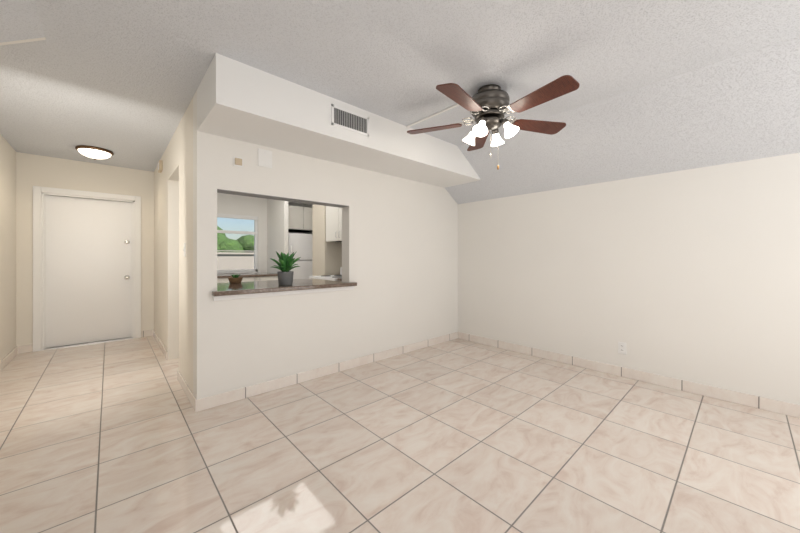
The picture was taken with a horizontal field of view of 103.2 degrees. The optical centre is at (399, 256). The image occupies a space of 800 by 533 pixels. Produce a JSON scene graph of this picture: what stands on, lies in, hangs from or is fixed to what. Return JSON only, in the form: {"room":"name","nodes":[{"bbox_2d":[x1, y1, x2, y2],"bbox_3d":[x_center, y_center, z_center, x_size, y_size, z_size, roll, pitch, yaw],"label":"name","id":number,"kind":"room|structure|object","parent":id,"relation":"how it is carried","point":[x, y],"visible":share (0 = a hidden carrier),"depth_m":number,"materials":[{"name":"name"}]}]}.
{"room":"empty living room","nodes":[
{"label":"empty living room","id":0,"kind":"room"},
{"bbox_2d":[0,37,45,361],"bbox_3d":[-2.101,-0.100,1.161,0.970,2.600,7.950,0,0,-42],"label":"wall","id":1,"kind":"structure","parent":0,"point":[7,248],"depth_m":3.58,"materials":[{"name":"paint"}]},
{"bbox_2d":[16,152,304,351],"bbox_3d":[-3.084,-0.050,5.549,4.650,2.500,0.150,0,0,-42],"label":"wall","id":2,"kind":"structure","parent":0,"point":[32,170],"depth_m":4.37,"materials":[{"name":"paint"}]},
{"bbox_2d":[33,186,140,351],"bbox_3d":[-4.301,0.150,4.420,1.060,2.100,0.170,0,0,-42],"label":"door frame","id":3,"kind":"structure","parent":2,"relation":"attached to","point":[39,269],"depth_m":4.12,"materials":[{"name":"white painted wood"}]},
{"bbox_2d":[46,195,130,347],"bbox_3d":[-4.292,0.190,4.405,0.878,1.992,0.115,0,0,-42],"label":"door","id":4,"kind":"structure","parent":2,"relation":"in","point":[88,270],"depth_m":4.39,"materials":[{"name":"painted wood"},{"name":"metal"}]},
{"bbox_2d":[217,213,259,273],"bbox_3d":[-3.030,-0.231,5.550,1.110,1.038,0.102,0,0,-42],"label":"window","id":5,"kind":"structure","parent":2,"relation":"in","point":[254,233],"depth_m":5.71,"materials":[{"name":"white plastic"}]},
{"bbox_2d":[288,205,311,232],"bbox_3d":[-1.974,-0.710,6.025,0.650,0.420,0.628,0,0,-42],"label":"upper cabinet","id":6,"kind":"object","parent":2,"relation":"attached to","point":[299,218],"visible":0.54,"depth_m":5.76,"materials":[{"name":"white wood"}]},
{"bbox_2d":[154,98,192,392],"bbox_3d":[-2.671,-0.050,3.744,0.120,2.500,3.070,0,0,-42],"label":"wall","id":7,"kind":"structure","parent":0,"point":[173,264],"depth_m":3.70,"materials":[{"name":"paint"}]},
{"bbox_2d":[158,160,162,172],"bbox_3d":[-3.091,-1.165,4.085,0.038,0.130,0.160,0,0,-42],"label":"door chime","id":8,"kind":"object","parent":7,"relation":"attached to","point":[160,166],"visible":1,"depth_m":4.03,"materials":[{"name":"beige plastic"}]},
{"bbox_2d":[267,199,287,272],"bbox_3d":[-2.210,-0.050,5.706,0.070,2.500,0.800,0,0,-42],"label":"wall","id":9,"kind":"structure","parent":0,"point":[277,225],"depth_m":5.64,"materials":[{"name":"paint"}]},
{"bbox_2d":[305,203,312,233],"bbox_3d":[-0.865,-0.050,5.399,0.120,2.500,3.070,0,0,-42],"label":"wall","id":10,"kind":"structure","parent":0,"point":[308,205],"depth_m":6.38,"materials":[{"name":"paint"}]},
{"bbox_2d":[193,90,457,398],"bbox_3d":[-0.411,-0.050,3.631,3.300,2.500,0.150,0,0,-42],"label":"wall","id":11,"kind":"structure","parent":0,"point":[399,251],"depth_m":3.25,"materials":[{"name":"paint"}]},
{"bbox_2d":[233,156,242,166],"bbox_3d":[-1.353,-0.798,2.655,0.082,0.080,0.016,0,0,-42],"label":"thermostat","id":12,"kind":"object","parent":11,"relation":"attached to","point":[238,161],"visible":1,"depth_m":2.65,"materials":[{"name":"white plastic"}]},
{"bbox_2d":[258,148,271,167],"bbox_3d":[-1.193,-0.873,2.807,0.123,0.155,0.010,0,0,-42],"label":"cover plate","id":13,"kind":"object","parent":11,"relation":"attached to","point":[264,158],"visible":1,"depth_m":2.80,"materials":[{"name":"white plastic"}]},
{"bbox_2d":[0,336,799,532],"bbox_3d":[-0.472,1.260,2.551,5.450,0.120,8.200,0,0,-42],"label":"floor","id":14,"kind":"structure","parent":0,"point":[457,435],"depth_m":1.96,"materials":[{"name":"tile"}]},
{"bbox_2d":[0,346,19,371],"bbox_3d":[-3.629,1.153,2.711,0.012,0.095,3.300,0,0,-42],"label":"baseboard","id":15,"kind":"structure","parent":14,"relation":"on","point":[16,350],"depth_m":3.60,"materials":[{"name":"beige tile"}]},
{"bbox_2d":[152,330,167,359],"bbox_3d":[-3.233,1.153,4.260,0.012,0.095,1.550,0,0,-42],"label":"baseboard","id":16,"kind":"structure","parent":14,"relation":"on","point":[163,349],"depth_m":4.12,"materials":[{"name":"beige tile"}]},
{"bbox_2d":[177,370,195,404],"bbox_3d":[-1.879,1.153,2.781,0.012,0.095,0.860,0,0,-42],"label":"baseboard","id":17,"kind":"structure","parent":14,"relation":"on","point":[181,380],"depth_m":2.76,"materials":[{"name":"beige tile"}]},
{"bbox_2d":[217,276,231,282],"bbox_3d":[-3.143,0.762,4.947,0.770,0.875,0.618,0,0,-42],"label":"base cabinet","id":18,"kind":"object","parent":14,"relation":"on","point":[218,281],"depth_m":4.91,"materials":[{"name":"white wood"}]},
{"bbox_2d":[239,276,277,281],"bbox_3d":[-2.576,0.762,5.468,0.770,0.875,0.618,0,0,-42],"label":"base cabinet","id":19,"kind":"object","parent":14,"relation":"on","point":[247,277],"depth_m":5.25,"materials":[{"name":"white wood"}]},
{"bbox_2d":[217,272,277,279],"bbox_3d":[-2.853,0.307,5.200,1.540,0.035,0.638,0,0,-42],"label":"countertop","id":20,"kind":"structure","parent":19,"relation":"on","point":[219,276],"depth_m":5.25,"materials":[{"name":"white stone"}]},
{"bbox_2d":[288,233,311,278],"bbox_3d":[-1.911,0.390,5.949,0.640,1.620,0.705,0,0,-42],"label":"fridge","id":21,"kind":"object","parent":14,"relation":"on","point":[300,244],"visible":0.21,"depth_m":5.66,"materials":[{"name":"white metal"}]},
{"bbox_2d":[310,267,341,280],"bbox_3d":[-0.935,0.675,4.840,0.699,1.010,0.760,0,0,-42],"label":"range","id":22,"kind":"object","parent":14,"relation":"on","point":[329,277],"visible":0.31,"depth_m":4.73,"materials":[{"name":"white metal"}]},
{"bbox_2d":[192,332,459,411],"bbox_3d":[-0.373,1.153,3.559,3.282,0.095,0.015,0,0,-42],"label":"baseboard","id":23,"kind":"structure","parent":14,"relation":"on","point":[216,400],"depth_m":3.06,"materials":[{"name":"beige tile"}]},
{"bbox_2d":[312,204,341,275],"bbox_3d":[-1.254,0.140,5.470,0.338,2.120,0.440,0,0,-42],"label":"wall","id":24,"kind":"structure","parent":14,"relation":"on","point":[326,258],"depth_m":5.33,"materials":[{"name":"beige"}]},
{"bbox_2d":[326,206,341,241],"bbox_3d":[-0.823,-0.585,5.000,0.338,0.670,0.795,0,0,-42],"label":"upper cabinet","id":25,"kind":"object","parent":24,"relation":"attached to","point":[333,224],"visible":0.17,"depth_m":4.96,"materials":[{"name":"white wood"}]},
{"bbox_2d":[460,332,799,417],"bbox_3d":[2.398,1.153,2.998,0.015,0.095,4.580,0,0,-42],"label":"baseboard","id":26,"kind":"structure","parent":14,"relation":"on","point":[754,401],"depth_m":2.98,"materials":[{"name":"beige tile"}]},
{"bbox_3d":[-1.343,0.756,3.346,1.220,0.888,0.668,0,0,-43],"label":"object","id":27,"kind":"object","parent":14,"relation":"on","visible":0},
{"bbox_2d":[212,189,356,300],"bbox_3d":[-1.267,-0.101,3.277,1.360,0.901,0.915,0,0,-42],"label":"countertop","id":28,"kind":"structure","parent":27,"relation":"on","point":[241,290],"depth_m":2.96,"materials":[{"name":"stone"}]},
{"bbox_2d":[228,274,242,282],"bbox_3d":[-1.717,0.226,3.309,0.140,0.092,0.140,0,0,-42],"label":"potted plant","id":29,"kind":"object","parent":28,"relation":"on","point":[236,278],"visible":1,"depth_m":3.27,"materials":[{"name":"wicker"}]},
{"bbox_2d":[270,251,300,285],"bbox_3d":[-1.104,0.108,3.075,0.305,0.329,0.322,0,0,-42],"label":"potted plant","id":30,"kind":"object","parent":28,"relation":"on","point":[285,264],"visible":1,"depth_m":3.02,"materials":[{"name":"plant"}]},
{"bbox_2d":[0,0,799,203],"bbox_3d":[-0.454,-1.110,2.568,5.400,0.660,8.200,0,0,-42],"label":"ceiling","id":31,"kind":"structure","parent":0,"point":[666,86],"depth_m":2.17,"materials":[{"name":"white paint"}]},
{"bbox_2d":[75,145,113,159],"bbox_3d":[-3.704,-1.240,3.849,0.336,0.121,0.336,0,0,-42],"label":"hall light","id":32,"kind":"object","parent":31,"relation":"attached to","point":[94,152],"visible":1,"depth_m":3.77,"materials":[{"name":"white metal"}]},
{"bbox_2d":[197,53,480,187],"bbox_3d":[-0.271,-1.140,3.251,2.992,0.320,0.600,0,0,-42],"label":"soffit beam","id":33,"kind":"structure","parent":31,"relation":"attached to","point":[237,100],"depth_m":2.56,"materials":[{"name":"paint"}]},
{"bbox_2d":[331,104,368,136],"bbox_3d":[-0.417,-1.160,2.705,0.380,0.170,0.009,0,0,-42],"label":"air vent grille","id":34,"kind":"object","parent":33,"relation":"attached to","point":[346,119],"visible":1,"depth_m":2.69,"materials":[{"name":"white metal"}]},
{"bbox_2d":[406,104,458,127],"bbox_3d":[0.351,-1.294,2.844,0.024,0.012,0.840,0,0,-42],"label":"trim","id":35,"kind":"structure","parent":31,"relation":"attached to","point":[435,114],"depth_m":2.88,"materials":[{"name":"paint"}]},
{"bbox_2d":[407,75,579,169],"bbox_3d":[0.690,-0.987,2.433,1.279,0.626,1.285,0,0,-42],"label":"ceiling fan","id":36,"kind":"object","parent":31,"relation":"hanging from","point":[488,106],"visible":1,"depth_m":2.36,"materials":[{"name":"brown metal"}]},
{"bbox_2d":[458,153,799,404],"bbox_3d":[1.371,-0.100,4.240,0.150,2.600,8.200,0,0,-42],"label":"wall","id":37,"kind":"structure","parent":0,"point":[691,275],"depth_m":2.99,"materials":[{"name":"paint"}]},
{"bbox_2d":[618,342,625,353],"bbox_3d":[2.231,0.915,3.183,0.010,0.116,0.072,0,0,-42],"label":"duplex electrical outlet","id":38,"kind":"object","parent":37,"relation":"attached to","point":[621,347],"visible":1,"depth_m":3.18,"materials":[{"name":"white plastic"}]},
{"label":"outside","id":39,"kind":"structure","parent":0,"visible":0},
{"bbox_3d":[-10.787,1.400,14.733,24.000,0.200,23.700,0,0,-43],"label":"ground","id":40,"kind":"structure","parent":39,"visible":0},
{"bbox_2d":[217,252,253,269],"bbox_3d":[-3.869,0.590,8.662,18.000,1.420,0.280,0,0,-42],"label":"fence","id":41,"kind":"object","parent":40,"relation":"on","point":[232,262],"depth_m":8.16,"materials":[{"name":"paint"}]},
{"bbox_2d":[217,227,253,251],"bbox_3d":[-6.574,0.011,12.215,13.187,2.610,3.563,0,0,-42],"label":"trees","id":42,"kind":"object","parent":40,"relation":"on","point":[233,245],"depth_m":11.65,"materials":[{"name":"green plant"}]}
]}

